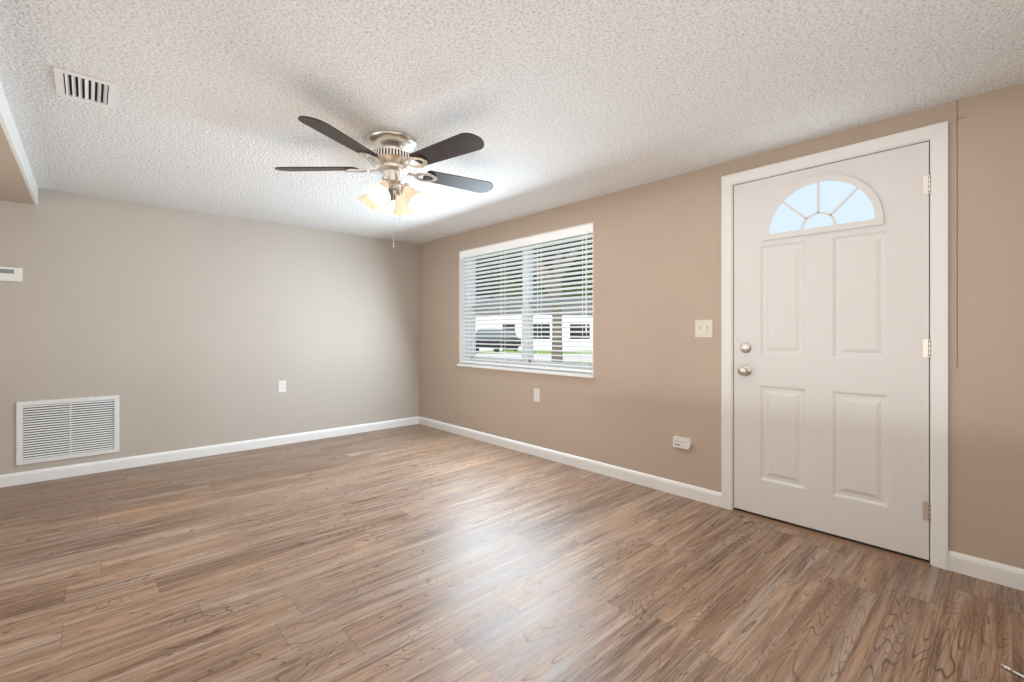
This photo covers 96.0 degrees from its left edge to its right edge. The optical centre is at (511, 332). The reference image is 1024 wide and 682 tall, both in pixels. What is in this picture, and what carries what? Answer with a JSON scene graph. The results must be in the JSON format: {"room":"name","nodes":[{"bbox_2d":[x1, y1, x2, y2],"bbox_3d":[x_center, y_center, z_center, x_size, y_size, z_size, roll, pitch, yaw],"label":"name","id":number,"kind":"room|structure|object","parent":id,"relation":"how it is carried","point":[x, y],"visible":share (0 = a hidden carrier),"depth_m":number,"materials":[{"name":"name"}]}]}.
{"room":"empty living room","nodes":[
{"label":"empty living room","id":0,"kind":"room"},
{"bbox_2d":[0,188,418,474],"bbox_3d":[-2.977,0.015,4.118,5.200,2.200,0.200,0,0,-42],"label":"wall","id":1,"kind":"structure","parent":0,"point":[176,329],"depth_m":4.13,"materials":[{"name":"beige paint"}]},
{"bbox_2d":[0,267,22,281],"bbox_3d":[-3.653,-0.425,3.345,0.144,0.100,0.026,0,0,-42],"label":"thermostat","id":2,"kind":"object","parent":1,"relation":"attached to","point":[11,274],"visible":1,"depth_m":3.35,"materials":[{"name":"white plastic"}]},
{"bbox_2d":[16,395,118,465],"bbox_3d":[-3.416,0.738,3.572,0.575,0.469,0.012,0,0,-42],"label":"air vent","id":3,"kind":"object","parent":1,"relation":"in","point":[54,430],"visible":1,"depth_m":3.56,"materials":[{"name":"white metal"}]},
{"bbox_2d":[0,416,418,487],"bbox_3d":[-2.910,1.070,4.035,4.787,0.090,0.013,0,0,-42],"label":"baseboard","id":4,"kind":"structure","parent":1,"relation":"attached to","point":[27,477],"depth_m":4.04,"materials":[{"name":"white wood"}]},
{"bbox_2d":[278,380,285,391],"bbox_3d":[-2.292,0.535,4.605,0.070,0.115,0.007,0,0,-42],"label":"electrical outlet","id":5,"kind":"object","parent":1,"relation":"attached to","point":[281,386],"visible":1,"depth_m":4.60,"materials":[{"name":"white plastic"}]},
{"bbox_2d":[0,424,1023,681],"bbox_3d":[-1.018,1.159,1.980,5.200,0.112,6.000,0,0,-42],"label":"floor","id":6,"kind":"structure","parent":0,"point":[416,552],"depth_m":2.04,"materials":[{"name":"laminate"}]},
{"bbox_2d":[730,509,929,567],"bbox_3d":[1.721,1.113,2.580,0.150,0.004,0.922,0,0,-42],"label":"threshold","id":7,"kind":"object","parent":6,"relation":"on","point":[864,547],"visible":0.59,"depth_m":2.48,"materials":[{"name":"brown wood"}]},
{"bbox_2d":[0,0,1023,243],"bbox_3d":[-1.018,-1.135,1.980,5.200,0.100,6.000,0,0,-42],"label":"ceiling","id":8,"kind":"structure","parent":0,"point":[552,104],"depth_m":2.04,"materials":[{"name":"white paint"}]},
{"bbox_2d":[0,82,37,204],"bbox_3d":[-2.223,-1.020,0.875,1.530,0.130,5.600,0,0,-42],"label":"soffit beam","id":9,"kind":"structure","parent":8,"relation":"attached to","point":[18,184],"depth_m":2.70,"materials":[{"name":"beige paint"}]},
{"bbox_2d":[53,66,117,108],"bbox_3d":[-1.889,-1.080,2.049,0.200,0.011,0.290,0,0,-42],"label":"ceiling vent","id":10,"kind":"object","parent":8,"relation":"in","point":[83,87],"visible":1,"depth_m":2.04,"materials":[{"name":"white metal"}]},
{"bbox_2d":[275,116,492,247],"bbox_3d":[-0.638,-0.777,2.619,1.254,0.615,1.262,0,0,-42],"label":"ceiling fan","id":11,"kind":"object","parent":8,"relation":"hanging from","point":[392,159],"visible":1,"depth_m":2.53,"materials":[{"name":"silver metal"}]},
{"bbox_2d":[419,82,1023,568],"bbox_3d":[0.826,0.015,3.668,0.200,2.200,5.600,0,0,-42],"label":"wall","id":12,"kind":"structure","parent":0,"point":[645,396],"depth_m":3.10,"materials":[{"name":"beige paint"}]},
{"bbox_2d":[457,363,594,377],"bbox_3d":[0.075,0.352,4.415,0.147,0.025,1.849,0,0,-42],"label":"window sill","id":13,"kind":"structure","parent":12,"relation":"attached to","point":[557,372],"depth_m":4.24,"materials":[{"name":"white wood"}]},
{"bbox_2d":[459,222,592,372],"bbox_3d":[0.107,-0.275,4.445,0.190,1.230,1.825,0,0,-42],"label":"window","id":14,"kind":"structure","parent":12,"relation":"in","point":[524,342],"depth_m":4.59,"materials":[{"name":"white plastic"}]},
{"bbox_2d":[460,224,592,372],"bbox_3d":[0.070,-0.278,4.410,0.092,1.207,1.803,0,0,-42],"label":"window blinds","id":15,"kind":"object","parent":14,"relation":"attached to","point":[576,231],"visible":0.88,"depth_m":4.26,"materials":[{"name":"white plastic"}]},
{"bbox_2d":[534,388,539,401],"bbox_3d":[0.224,0.565,4.172,0.007,0.115,0.070,0,0,-42],"label":"electrical outlet","id":16,"kind":"object","parent":12,"relation":"attached to","point":[536,395],"visible":1,"depth_m":4.16,"materials":[{"name":"white plastic"}]},
{"bbox_2d":[419,416,720,506],"bbox_3d":[0.099,1.070,4.304,0.013,0.090,3.681,0,0,-42],"label":"baseboard","id":17,"kind":"structure","parent":12,"relation":"attached to","point":[704,495],"depth_m":3.70,"materials":[{"name":"white wood"}]},
{"bbox_2d":[673,436,692,448],"bbox_3d":[1.158,0.748,3.132,0.035,0.068,0.124,0,0,-42],"label":"electrical outlet","id":18,"kind":"object","parent":12,"relation":"attached to","point":[682,442],"visible":1,"depth_m":3.12,"materials":[{"name":"white plastic"}]},
{"bbox_2d":[695,320,712,336],"bbox_3d":[1.259,-0.027,3.035,0.017,0.115,0.116,0,0,-42],"label":"switch plate","id":19,"kind":"object","parent":12,"relation":"attached to","point":[703,328],"visible":1,"depth_m":3.04,"materials":[{"name":"beige plastic"}]},
{"bbox_2d":[734,141,930,561],"bbox_3d":[1.700,0.093,2.554,0.111,2.036,0.925,0,0,-42],"label":"door","id":20,"kind":"structure","parent":12,"relation":"in","point":[832,348],"depth_m":2.50,"materials":[{"name":"white paint"}]},
{"bbox_2d":[721,121,947,569],"bbox_3d":[1.769,0.060,2.625,0.218,2.109,1.052,0,0,-42],"label":"door frame","id":21,"kind":"structure","parent":12,"relation":"attached to","point":[937,134],"depth_m":2.21,"materials":[{"name":"white wood"}]},
{"bbox_2d":[957,100,964,367],"bbox_3d":[2.087,-0.460,2.143,0.001,1.250,0.032,0,0,-42],"label":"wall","id":22,"kind":"structure","parent":12,"relation":"attached to","point":[957,231],"depth_m":2.15,"materials":[{"name":"brown paint"}]},
{"bbox_2d":[948,550,1023,590],"bbox_3d":[2.346,1.070,1.852,0.013,0.090,0.867,0,0,-42],"label":"baseboard","id":23,"kind":"structure","parent":12,"relation":"attached to","point":[991,571],"depth_m":2.07,"materials":[{"name":"white wood"}]},
{"label":"outside","id":24,"kind":"structure","parent":0,"visible":0},
{"bbox_2d":[476,350,592,371],"bbox_3d":[9.893,1.415,39.511,58.000,0.001,85.000,0,0,-42],"label":"lawn","id":25,"kind":"structure","parent":24,"point":[539,357],"depth_m":29.96,"materials":[{"name":"green plant"}]},
{"bbox_2d":[476,329,520,352],"bbox_3d":[-1.123,0.590,33.622,1.840,1.650,4.600,0,0,28],"label":"car","id":26,"kind":"object","parent":25,"relation":"on","point":[502,342],"depth_m":32.41,"materials":[{"name":"grey metal"}]},
{"bbox_2d":[476,297,592,349],"bbox_3d":[0.402,-0.885,40.987,18.800,4.600,9.200,0,0,-1],"label":"house","id":27,"kind":"structure","parent":25,"relation":"on","point":[550,329],"depth_m":37.01,"materials":[{"name":"white"}]},
{"bbox_2d":[533,240,583,361],"bbox_3d":[1.011,-1.193,12.635,2.116,5.216,2.480,0,0,-42],"label":"tree","id":28,"kind":"object","parent":25,"relation":"on","point":[557,329],"depth_m":12.20,"materials":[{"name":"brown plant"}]},
{"bbox_2d":[476,238,592,297],"bbox_3d":[0.889,-3.587,12.736,10.269,4.590,11.282,0,0,-42],"label":"tree","id":29,"kind":"object","parent":28,"relation":"attached to","point":[577,275],"depth_m":16.39,"materials":[{"name":"green plant"}]},
{"bbox_2d":[476,254,592,296],"bbox_3d":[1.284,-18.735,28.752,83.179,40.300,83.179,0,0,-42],"label":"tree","id":30,"kind":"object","parent":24,"point":[563,291],"depth_m":61.65,"materials":[{"name":"green plant"}]}
]}

